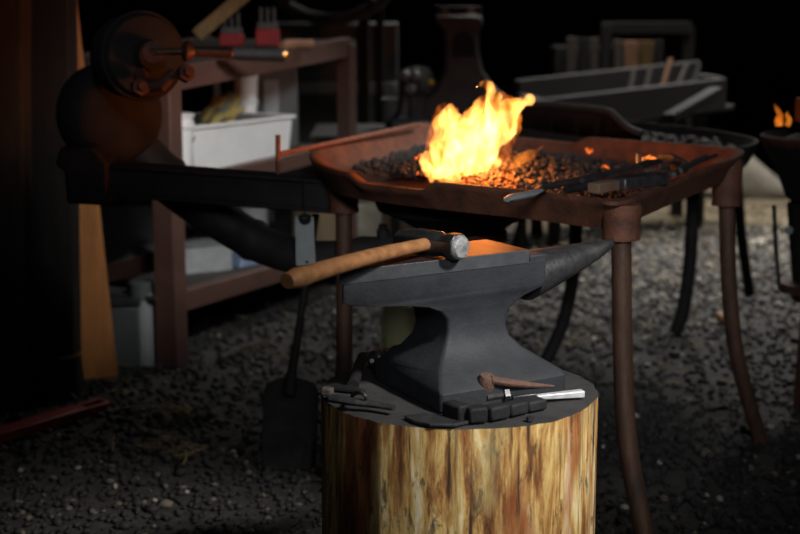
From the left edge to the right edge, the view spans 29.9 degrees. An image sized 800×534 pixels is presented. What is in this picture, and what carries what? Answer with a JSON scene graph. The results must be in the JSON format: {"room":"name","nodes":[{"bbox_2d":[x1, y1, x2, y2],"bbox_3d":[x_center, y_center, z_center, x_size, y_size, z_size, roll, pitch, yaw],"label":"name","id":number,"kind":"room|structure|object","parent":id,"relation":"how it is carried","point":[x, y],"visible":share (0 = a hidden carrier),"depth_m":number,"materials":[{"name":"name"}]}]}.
{"room":"metal workshop","nodes":[
{"label":"metal workshop","id":0,"kind":"room"},
{"bbox_2d":[0,150,799,533],"bbox_3d":[0.200,0.276,5.136,8.800,0.010,13.000,0,10,0],"label":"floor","id":1,"kind":"structure","parent":0,"point":[676,477],"depth_m":4.25,"materials":[{"name":"grey gravel"}]},
{"bbox_2d":[0,398,111,442],"bbox_3d":[-0.996,0.432,4.160,0.062,0.030,0.486,7,13,35],"label":"tool","id":2,"kind":"object","parent":1,"relation":"on","point":[55,418],"visible":0.96,"depth_m":4.17,"materials":[{"name":"paint"}]},
{"bbox_2d":[31,0,81,396],"bbox_3d":[-1.031,-0.238,4.440,0.172,1.260,0.120,0,10,0],"label":"timber post","id":3,"kind":"object","parent":1,"relation":"on","point":[56,293],"visible":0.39,"depth_m":4.39,"materials":[{"name":"brown wood"}]},
{"bbox_2d":[77,2,117,379],"bbox_3d":[-0.999,-0.282,4.663,0.094,1.272,0.257,-10,14,-43],"label":"plank","id":4,"kind":"object","parent":1,"relation":"on","point":[98,356],"visible":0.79,"depth_m":4.68,"materials":[{"name":"orange wood"}]},
{"bbox_2d":[109,286,140,367],"bbox_3d":[-0.904,0.195,4.921,0.140,0.230,0.210,0,10,0],"label":"box","id":5,"kind":"object","parent":1,"relation":"on","point":[124,309],"visible":0.34,"depth_m":4.82,"materials":[{"name":"black metal"}]},
{"bbox_2d":[100,197,152,264],"bbox_3d":[-0.974,-0.060,5.515,0.260,0.515,0.307,0,10,0],"label":"bin","id":6,"kind":"object","parent":1,"relation":"on","point":[127,223],"visible":0.27,"depth_m":5.36,"materials":[{"name":"plastic"}]},
{"bbox_2d":[128,279,156,366],"bbox_3d":[-0.835,0.181,4.870,0.085,0.276,0.082,0,10,0],"label":"tube","id":7,"kind":"object","parent":1,"relation":"on","point":[140,288],"visible":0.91,"depth_m":4.84,"materials":[{"name":"plastic"}]},
{"bbox_2d":[83,36,356,368],"bbox_3d":[-0.760,-0.316,5.524,0.692,1.016,1.467,4,11,22],"label":"bench","id":8,"kind":"object","parent":1,"relation":"on","point":[177,292],"visible":0.38,"depth_m":4.99,"materials":[{"name":"brown paint"}]},
{"bbox_2d":[108,237,262,300],"bbox_3d":[-0.775,-0.015,5.586,0.590,0.067,1.466,4,11,22],"label":"shelf","id":9,"kind":"object","parent":8,"relation":"attached to","point":[216,285],"depth_m":5.12,"materials":[{"name":"brown wood"}]},
{"bbox_2d":[140,239,232,273],"bbox_3d":[-0.763,-0.035,5.370,0.299,0.092,0.180,-8,13,-37],"label":"sheet","id":10,"kind":"object","parent":8,"relation":"on","point":[202,255],"visible":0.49,"depth_m":5.33,"materials":[{"name":"white paper"}]},
{"bbox_2d":[182,112,194,165],"bbox_3d":[-0.748,-0.403,5.030,0.126,0.224,0.126,0,10,0],"label":"bucket","id":11,"kind":"object","parent":8,"relation":"on","point":[188,124],"visible":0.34,"depth_m":5.00,"materials":[{"name":"plastic"}]},
{"bbox_2d":[191,0,248,40],"bbox_3d":[-0.653,-0.920,5.474,0.229,0.189,0.033,-6,12,-29],"label":"strip","id":12,"kind":"object","parent":8,"relation":"on","point":[229,7],"visible":1,"depth_m":5.46,"materials":[{"name":"brown wood"}]},
{"bbox_2d":[226,80,233,95],"bbox_3d":[-0.638,-0.600,5.838,0.050,0.301,0.060,4,11,22],"label":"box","id":13,"kind":"object","parent":8,"relation":"on","point":[229,84],"visible":0.02,"depth_m":5.79,"materials":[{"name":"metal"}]},
{"bbox_2d":[218,12,245,46],"bbox_3d":[-0.636,-0.898,5.671,0.099,0.130,0.060,0,10,0],"label":"block","id":14,"kind":"object","parent":8,"relation":"on","point":[231,36],"visible":0.83,"depth_m":5.66,"materials":[{"name":"red plastic"}]},
{"bbox_2d":[192,112,295,167],"bbox_3d":[-0.703,-0.457,5.439,0.382,0.167,0.584,7,12,32],"label":"tub","id":15,"kind":"object","parent":8,"relation":"on","point":[251,136],"visible":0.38,"depth_m":5.34,"materials":[{"name":"white plastic"}]},
{"bbox_2d":[199,96,227,124],"bbox_3d":[-0.680,-0.566,5.438,0.064,0.110,0.104,9,14,40],"label":"glove","id":16,"kind":"object","parent":15,"relation":"in","point":[216,103],"visible":0.88,"depth_m":5.41,"materials":[{"name":"yellow fabric"}]},
{"bbox_2d":[215,94,231,122],"bbox_3d":[-0.656,-0.576,5.508,0.077,0.118,0.070,0,10,0],"label":"glove","id":17,"kind":"object","parent":15,"relation":"in","point":[225,106],"visible":0.29,"depth_m":5.51,"materials":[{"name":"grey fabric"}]},
{"bbox_2d":[207,107,245,123],"bbox_3d":[-0.627,-0.534,5.384,0.139,0.081,0.064,-7,13,-34],"label":"glove","id":18,"kind":"object","parent":15,"relation":"in","point":[217,117],"visible":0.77,"depth_m":5.36,"materials":[{"name":"yellow fabric"}]},
{"bbox_2d":[224,93,241,121],"bbox_3d":[-0.626,-0.584,5.567,0.077,0.122,0.070,0,10,0],"label":"glove","id":19,"kind":"object","parent":15,"relation":"in","point":[235,100],"visible":0.3,"depth_m":5.57,"materials":[{"name":"yellow fabric"}]},
{"bbox_2d":[233,75,257,111],"bbox_3d":[-0.589,-0.587,5.739,0.100,0.315,0.100,0,10,0],"label":"cup stack","id":20,"kind":"object","parent":8,"relation":"on","point":[247,86],"visible":0.35,"depth_m":5.69,"materials":[{"name":"plastic"}]},
{"bbox_2d":[232,252,259,267],"bbox_3d":[-0.560,-0.034,5.508,0.093,0.051,0.152,10,14,42],"label":"wedge","id":21,"kind":"object","parent":8,"relation":"on","point":[237,261],"visible":0.24,"depth_m":5.45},
{"bbox_2d":[232,207,267,252],"bbox_3d":[-0.611,-0.150,5.816,0.208,0.188,0.208,0,10,0],"label":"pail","id":22,"kind":"object","parent":8,"relation":"on","point":[257,213],"visible":0.05,"depth_m":5.74,"materials":[{"name":"grey metal"}]},
{"bbox_2d":[231,47,290,61],"bbox_3d":[-0.471,-0.699,4.933,0.222,0.048,0.049,-2,11,-11],"label":"torch","id":23,"kind":"object","parent":8,"relation":"attached to","point":[244,54],"visible":0.89,"depth_m":4.92,"materials":[{"name":"metal"}]},
{"bbox_2d":[254,7,279,46],"bbox_3d":[-0.497,-0.902,5.640,0.097,0.147,0.060,0,10,0],"label":"block","id":24,"kind":"object","parent":8,"relation":"on","point":[267,34],"visible":0.98,"depth_m":5.62,"materials":[{"name":"red plastic"}]},
{"bbox_2d":[256,67,298,147],"bbox_3d":[-0.542,-0.653,6.013,0.260,0.338,0.208,-1,11,-8],"label":"crate","id":25,"kind":"object","parent":8,"relation":"on","point":[277,92],"visible":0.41,"depth_m":5.92,"materials":[{"name":"grey metal"}]},
{"bbox_2d":[279,39,313,48],"bbox_3d":[-0.384,-0.818,5.500,0.151,0.037,0.051,-10,14,-42],"label":"wooden dowel","id":26,"kind":"object","parent":8,"relation":"on","point":[300,43],"visible":0.93,"depth_m":5.50,"materials":[{"name":"brown wood"}]},
{"bbox_2d":[262,213,319,469],"bbox_3d":[-0.278,0.189,3.826,0.146,0.640,0.145,0,10,0],"label":"shovel","id":27,"kind":"object","parent":1,"relation":"on","point":[290,402],"visible":0.94,"depth_m":3.82,"materials":[{"name":"black metal"}]},
{"bbox_2d":[283,373,296,396],"bbox_3d":[-0.279,0.300,3.809,0.038,0.063,0.049,0,10,0],"label":"socket","id":28,"kind":"object","parent":27,"relation":"attached to","point":[290,379],"depth_m":3.80,"materials":[{"name":"black metal"}]},
{"bbox_2d":[292,211,335,240],"bbox_3d":[-0.334,-0.178,6.831,0.294,0.270,0.300,0,10,0],"label":"cardboard box","id":29,"kind":"object","parent":1,"relation":"on","point":[326,231],"visible":0.05,"depth_m":6.68,"materials":[{"name":"brown cardboard"}]},
{"bbox_2d":[274,22,397,233],"bbox_3d":[-0.320,-0.710,7.592,0.620,1.040,0.410,0,10,0],"label":"shelf","id":30,"kind":"object","parent":1,"relation":"on","point":[317,83],"visible":0.34,"depth_m":7.35,"materials":[{"name":"grey metal"}]},
{"bbox_2d":[358,0,368,123],"bbox_3d":[-0.170,-1.732,6.900,0.050,3.300,0.050,0,10,0],"label":"steel post","id":31,"kind":"object","parent":1,"relation":"on","point":[363,25],"visible":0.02,"depth_m":7.02,"materials":[{"name":"black metal"}]},
{"bbox_2d":[271,0,390,25],"bbox_3d":[-0.321,-1.500,6.882,0.780,0.779,0.094,0,10,0],"label":"wheel","id":32,"kind":"object","parent":31,"relation":"hanging from","point":[371,7],"visible":1,"depth_m":6.94,"materials":[{"name":"metal"}]},
{"bbox_2d":[357,199,382,236],"bbox_3d":[-0.131,-0.141,6.564,0.123,0.294,0.169,0,10,0],"label":"stone block","id":33,"kind":"object","parent":1,"relation":"on","point":[369,218],"visible":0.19,"depth_m":6.47,"materials":[{"name":"grey stone"}]},
{"bbox_2d":[376,7,383,223],"bbox_3d":[-0.096,-1.750,6.999,0.035,3.300,0.035,0,10,0],"label":"steel post","id":34,"kind":"object","parent":1,"relation":"on","point":[380,14],"visible":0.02,"depth_m":7.13,"materials":[{"name":"black metal"}]},
{"bbox_2d":[381,306,415,348],"bbox_3d":[0.009,0.190,5.054,0.144,0.192,0.144,0,10,0],"label":"canister","id":35,"kind":"object","parent":1,"relation":"on","point":[397,322],"visible":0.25,"depth_m":4.99,"materials":[{"name":"paint"}]},
{"bbox_2d":[384,214,413,234],"bbox_3d":[0.046,-0.220,7.123,0.269,0.247,0.323,0,10,0],"label":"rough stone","id":36,"kind":"object","parent":1,"relation":"on","point":[403,225],"visible":0.02,"depth_m":6.99,"materials":[{"name":"brown stone"}]},
{"bbox_2d":[0,198,799,533],"bbox_3d":[0.008,0.129,5.875,6.964,0.058,6.931,0,10,0],"label":"ground","id":37,"kind":"structure","parent":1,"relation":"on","point":[664,434],"depth_m":4.38,"materials":[{"name":"grey gravel"}]},
{"bbox_2d":[218,340,263,359],"bbox_3d":[-0.533,0.272,5.005,0.026,0.024,0.255,5,12,27],"label":"stick","id":38,"kind":"object","parent":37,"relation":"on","point":[241,347],"visible":0.98,"depth_m":4.99,"materials":[{"name":"brown wood"}]},
{"bbox_2d":[56,10,768,533],"bbox_3d":[0.151,-0.056,3.768,1.675,1.163,1.462,10,15,44],"label":"forge","id":39,"kind":"object","parent":1,"relation":"on","point":[109,111],"visible":0.73,"depth_m":3.71,"materials":[{"name":"metal"}]},
{"bbox_2d":[295,176,314,265],"bbox_3d":[-0.234,-0.112,3.691,0.049,0.224,0.019,0,10,0],"label":"tag","id":40,"kind":"object","parent":39,"relation":"hanging from","point":[304,223],"visible":0.95,"depth_m":3.70,"materials":[{"name":"black metal"}]},
{"bbox_2d":[328,189,358,213],"bbox_3d":[-0.138,-0.171,3.690,0.078,0.074,0.078,0,10,0],"label":"socket","id":41,"kind":"object","parent":39,"relation":"attached to","point":[337,203],"depth_m":3.66,"materials":[{"name":"metal"}]},
{"bbox_2d":[280,122,419,155],"bbox_3d":[-0.123,-0.360,4.180,0.013,0.017,0.960,4,11,21],"label":"rod","id":42,"kind":"object","parent":39,"relation":"on","point":[394,129],"visible":1,"depth_m":4.11,"materials":[{"name":"brown metal"}]},
{"bbox_2d":[375,202,521,237],"bbox_3d":[0.145,-0.119,3.659,0.420,0.095,0.420,0,10,0],"label":"pot","id":43,"kind":"object","parent":39,"relation":"on","point":[472,225],"depth_m":3.51,"materials":[{"name":"black metal"}]},
{"bbox_2d":[352,144,688,198],"bbox_3d":[0.273,-0.276,3.909,0.760,0.082,1.212,-9,14,-40],"label":"coals","id":44,"kind":"object","parent":39,"relation":"in","point":[526,164],"visible":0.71,"depth_m":3.76},
{"bbox_2d":[415,143,609,187],"bbox_3d":[0.285,-0.255,3.792,0.493,0.034,0.946,0,10,0],"label":"glowing embers","id":45,"kind":"object","parent":44,"relation":"on","point":[465,176],"visible":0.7,"depth_m":3.54,"materials":[{"name":"orange"}]},
{"bbox_2d":[563,181,594,193],"bbox_3d":[0.373,-0.166,3.107,0.020,0.019,0.119,7,13,35],"label":"punch","id":46,"kind":"object","parent":39,"relation":"on","point":[580,186],"visible":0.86,"depth_m":3.08,"materials":[{"name":"black metal"}]},
{"bbox_2d":[503,153,662,201],"bbox_3d":[0.414,-0.192,3.204,0.086,0.036,0.721,6,12,30],"label":"tongs","id":47,"kind":"object","parent":39,"relation":"on","point":[640,165],"visible":0.99,"depth_m":3.15,"materials":[{"name":"metal"}]},
{"bbox_2d":[642,155,656,160],"bbox_3d":[0.585,-0.251,3.497,0.026,0.017,0.044,-3,11,-15],"label":"iron","id":48,"kind":"object","parent":47,"relation":"attached to","point":[648,156],"visible":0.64,"depth_m":3.51,"materials":[{"name":"orange metal"}]},
{"bbox_2d":[587,179,618,193],"bbox_3d":[0.425,-0.168,3.130,0.030,0.022,0.083,8,13,38],"label":"wood block","id":49,"kind":"object","parent":39,"relation":"on","point":[608,185],"visible":1,"depth_m":3.11,"materials":[{"name":"brown wood"}]},
{"bbox_2d":[602,202,641,241],"bbox_3d":[0.449,-0.092,3.044,0.082,0.074,0.082,0,10,0],"label":"socket","id":50,"kind":"object","parent":39,"relation":"attached to","point":[621,221],"depth_m":3.01,"materials":[{"name":"metal"}]},
{"bbox_2d":[610,171,669,190],"bbox_3d":[0.512,-0.184,3.204,0.152,0.026,0.045,-9,14,-42],"label":"bar","id":51,"kind":"object","parent":39,"relation":"on","point":[648,179],"visible":0.89,"depth_m":3.18,"materials":[{"name":"metal"}]},
{"bbox_2d":[658,153,687,163],"bbox_3d":[0.645,-0.255,3.521,0.024,0.020,0.118,-4,11,-22],"label":"iron offcut","id":52,"kind":"object","parent":39,"relation":"on","point":[670,156],"visible":0.77,"depth_m":3.52,"materials":[{"name":"metal"}]},
{"bbox_2d":[659,153,717,177],"bbox_3d":[0.646,-0.236,3.472,0.090,0.026,0.439,4,11,23],"label":"tongs","id":53,"kind":"object","parent":39,"relation":"on","point":[678,168],"visible":1,"depth_m":3.46,"materials":[{"name":"metal"}]},
{"bbox_2d":[711,158,742,206],"bbox_3d":[0.834,-0.215,3.825,0.078,0.116,0.078,0,10,0],"label":"socket","id":54,"kind":"object","parent":39,"relation":"attached to","point":[728,193],"depth_m":3.80,"materials":[{"name":"metal"}]},
{"bbox_2d":[309,124,527,248],"bbox_3d":[0.120,-0.304,6.605,1.000,0.601,0.600,0,10,0],"label":"side table","id":55,"kind":"object","parent":1,"relation":"on","point":[321,132],"visible":0.08,"depth_m":6.43,"materials":[{"name":"black metal"}]},
{"bbox_2d":[382,97,408,128],"bbox_3d":[0.000,-0.674,6.587,0.160,0.135,0.160,0,10,0],"label":"pail","id":56,"kind":"object","parent":55,"relation":"on","point":[390,104],"visible":0.43,"depth_m":6.52,"materials":[{"name":"grey plastic"}]},
{"bbox_2d":[384,66,437,127],"bbox_3d":[0.046,-0.717,6.406,0.234,0.283,0.206,0,10,0],"label":"grinder","id":57,"kind":"object","parent":55,"relation":"on","point":[416,83],"visible":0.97,"depth_m":6.38,"materials":[{"name":"metal"}]},
{"bbox_2d":[425,6,507,131],"bbox_3d":[0.275,-0.870,6.551,0.420,0.532,0.300,0,10,0],"label":"chimney","id":58,"kind":"object","parent":55,"relation":"on","point":[463,98],"visible":0.8,"depth_m":6.46,"materials":[{"name":"metal"}]},
{"bbox_2d":[68,315,782,464],"bbox_3d":[0.092,0.343,4.631,2.271,0.034,1.761,0,10,0],"label":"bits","id":59,"kind":"object","parent":1,"relation":"on","point":[178,412],"visible":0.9,"depth_m":4.29,"materials":[{"name":"grey stone"}]},
{"bbox_2d":[321,365,597,533],"bbox_3d":[0.101,0.468,2.619,0.474,0.529,0.475,0,10,0],"label":"tree stump","id":60,"kind":"object","parent":1,"relation":"on","point":[384,472],"visible":0.74,"depth_m":2.39,"materials":[{"name":"brown wood"}]},
{"bbox_2d":[321,384,395,410],"bbox_3d":[-0.074,0.212,2.436,0.062,0.027,0.139,-10,14,-42],"label":"pliers","id":61,"kind":"object","parent":60,"relation":"on","point":[337,388],"visible":1,"depth_m":2.43,"materials":[{"name":"metal"}]},
{"bbox_2d":[347,344,398,387],"bbox_3d":[-0.055,0.172,2.652,0.077,0.036,0.234,5,12,26],"label":"tongs","id":62,"kind":"object","parent":60,"relation":"on","point":[370,357],"visible":0.46,"depth_m":2.65,"materials":[{"name":"metal"}]},
{"bbox_2d":[404,413,469,426],"bbox_3d":[0.056,0.241,2.366,0.065,0.005,0.090,-9,14,-41],"label":"plate","id":63,"kind":"object","parent":60,"relation":"on","point":[427,419],"visible":1,"depth_m":2.35,"materials":[{"name":"metal"}]},
{"bbox_2d":[339,239,614,411],"bbox_3d":[0.139,0.085,2.578,0.611,0.236,0.242,-6,12,-31],"label":"anvil","id":64,"kind":"object","parent":60,"relation":"on","point":[460,333],"visible":0.93,"depth_m":2.51,"materials":[{"name":"metal"}]},
{"bbox_2d":[280,228,468,288],"bbox_3d":[-0.061,-0.016,2.366,0.140,0.045,0.380,9,14,42],"label":"hammer","id":65,"kind":"object","parent":64,"relation":"on","point":[421,241],"visible":1,"depth_m":2.38,"materials":[{"name":"wood"}]},
{"bbox_2d":[442,396,546,423],"bbox_3d":[0.158,0.225,2.395,0.178,0.028,0.058,-4,11,-21],"label":"strap","id":66,"kind":"object","parent":60,"relation":"on","point":[454,409],"visible":1,"depth_m":2.37,"materials":[{"name":"black metal"}]},
{"bbox_2d":[487,389,510,400],"bbox_3d":[0.158,0.212,2.474,0.044,0.020,0.023,-4,11,-22],"label":"bolt","id":67,"kind":"object","parent":60,"relation":"on","point":[506,395],"visible":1,"depth_m":2.47,"materials":[{"name":"grey metal"}]},
{"bbox_2d":[477,372,553,392],"bbox_3d":[0.196,0.195,2.490,0.149,0.050,0.035,-4,11,-22],"label":"spike","id":68,"kind":"object","parent":60,"relation":"on","point":[488,381],"visible":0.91,"depth_m":2.46,"materials":[{"name":"brown metal"}]},
{"bbox_2d":[526,416,533,421],"bbox_3d":[0.205,0.240,2.371,0.012,0.007,0.010,0,10,0],"label":"nut","id":69,"kind":"object","parent":60,"relation":"on","point":[528,418],"visible":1,"depth_m":2.37,"materials":[{"name":"black metal"}]},
{"bbox_2d":[511,389,584,399],"bbox_3d":[0.246,0.213,2.489,0.127,0.015,0.017,-3,11,-18],"label":"chisel","id":70,"kind":"object","parent":60,"relation":"on","point":[577,393],"visible":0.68,"depth_m":2.49,"materials":[{"name":"metal"}]},
{"bbox_2d":[550,22,693,199],"bbox_3d":[1.280,-0.914,8.744,0.786,1.022,0.370,0,10,0],"label":"rack","id":71,"kind":"object","parent":1,"relation":"on","point":[570,58],"visible":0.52,"depth_m":8.50,"materials":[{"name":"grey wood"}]},
{"bbox_2d":[515,61,733,246],"bbox_3d":[1.103,-0.588,7.498,1.318,0.834,0.407,-7,12,-32],"label":"trough","id":72,"kind":"object","parent":1,"relation":"on","point":[605,88],"visible":0.42,"depth_m":7.41,"materials":[{"name":"grey metal"}]},
{"bbox_2d":[628,69,635,88],"bbox_3d":[1.153,-0.908,7.483,0.026,0.155,0.082,7,13,35],"label":"stick","id":73,"kind":"object","parent":72,"relation":"in","point":[632,77],"visible":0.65,"depth_m":7.48,"materials":[{"name":"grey wood"}]},
{"bbox_2d":[644,65,652,86],"bbox_3d":[1.232,-0.917,7.481,0.026,0.174,0.088,9,14,42],"label":"stick","id":74,"kind":"object","parent":72,"relation":"in","point":[649,72],"visible":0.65,"depth_m":7.48,"materials":[{"name":"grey wood"}]},
{"bbox_2d":[661,57,672,84],"bbox_3d":[1.322,-0.942,7.478,0.098,0.204,0.026,-9,14,-42],"label":"stick","id":75,"kind":"object","parent":72,"relation":"in","point":[669,63],"visible":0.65,"depth_m":7.47,"materials":[{"name":"brown wood"}]},
{"bbox_2d":[677,61,689,82],"bbox_3d":[1.400,-0.937,7.479,0.110,0.177,0.026,-7,13,-35],"label":"stick","id":76,"kind":"object","parent":72,"relation":"in","point":[684,70],"visible":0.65,"depth_m":7.47,"materials":[{"name":"grey wood"}]},
{"bbox_2d":[692,63,701,80],"bbox_3d":[1.471,-0.937,7.478,0.095,0.157,0.026,-9,14,-40],"label":"stick","id":77,"kind":"object","parent":72,"relation":"in","point":[699,65],"visible":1,"depth_m":7.48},
{"bbox_2d":[498,101,758,362],"bbox_3d":[0.761,-0.216,5.473,1.066,0.857,1.846,3,11,14],"label":"forge","id":78,"kind":"object","parent":1,"relation":"on","point":[548,120],"visible":0.64,"depth_m":4.95,"materials":[{"name":"metal"}]},
{"bbox_2d":[582,128,734,145],"bbox_3d":[0.678,-0.432,5.039,0.487,0.054,1.206,-7,13,-35],"label":"cold coal","id":79,"kind":"object","parent":78,"relation":"in","point":[659,137],"visible":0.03,"depth_m":4.92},
{"bbox_2d":[662,87,721,123],"bbox_3d":[1.124,-0.624,5.757,0.050,0.107,0.527,6,12,30],"label":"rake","id":80,"kind":"object","parent":79,"relation":"in","point":[701,99],"visible":1,"depth_m":5.70,"materials":[{"name":"grey metal"}]},
{"bbox_2d":[505,197,789,243],"bbox_3d":[1.412,-0.264,7.960,2.530,0.050,1.757,0,10,0],"label":"strip","id":81,"kind":"object","parent":1,"relation":"on","point":[758,211],"visible":0.2,"depth_m":7.95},
{"bbox_2d":[705,188,711,198],"bbox_3d":[1.778,-0.438,8.754,0.160,0.082,0.110,0,10,0],"label":"rock","id":82,"kind":"object","parent":1,"relation":"on","point":[708,193],"visible":0.2,"depth_m":8.70,"materials":[{"name":"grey stone"}]},
{"bbox_2d":[715,311,723,323],"bbox_3d":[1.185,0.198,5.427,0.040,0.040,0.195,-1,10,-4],"label":"chip","id":83,"kind":"object","parent":1,"relation":"on","point":[719,316],"visible":0.29,"depth_m":5.48,"materials":[{"name":"beige stone"}]},
{"bbox_2d":[742,156,784,198],"bbox_3d":[2.082,-0.533,8.708,0.355,0.281,0.237,0,10,0],"label":"cloth sack","id":84,"kind":"object","parent":1,"relation":"on","point":[759,182],"visible":0.51,"depth_m":8.61,"materials":[{"name":"beige fabric"}]},
{"bbox_2d":[760,128,799,411],"bbox_3d":[1.234,0.016,4.325,0.420,0.800,0.420,0,10,0],"label":"brazier","id":85,"kind":"object","parent":1,"relation":"on","point":[784,153],"visible":1,"depth_m":4.26,"materials":[{"name":"black metal"}]},
{"bbox_2d":[784,133,799,138],"bbox_3d":[1.234,-0.367,4.254,0.370,0.048,0.370,0,10,0],"label":"heap","id":86,"kind":"object","parent":85,"relation":"in","point":[797,135],"visible":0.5,"depth_m":4.25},
{"bbox_2d":[794,97,799,122],"bbox_3d":[1.185,-0.449,4.290,0.100,0.070,0.060,0,10,0],"label":"brick","id":87,"kind":"object","parent":86,"relation":"on","point":[797,100],"visible":1,"depth_m":4.29,"materials":[{"name":"red brick"}]},
{"bbox_2d":[77,0,799,149],"bbox_3d":[0.200,-2.490,11.285,8.900,3.400,0.100,0,10,0],"label":"wall","id":88,"kind":"structure","parent":0,"point":[754,45],"depth_m":11.37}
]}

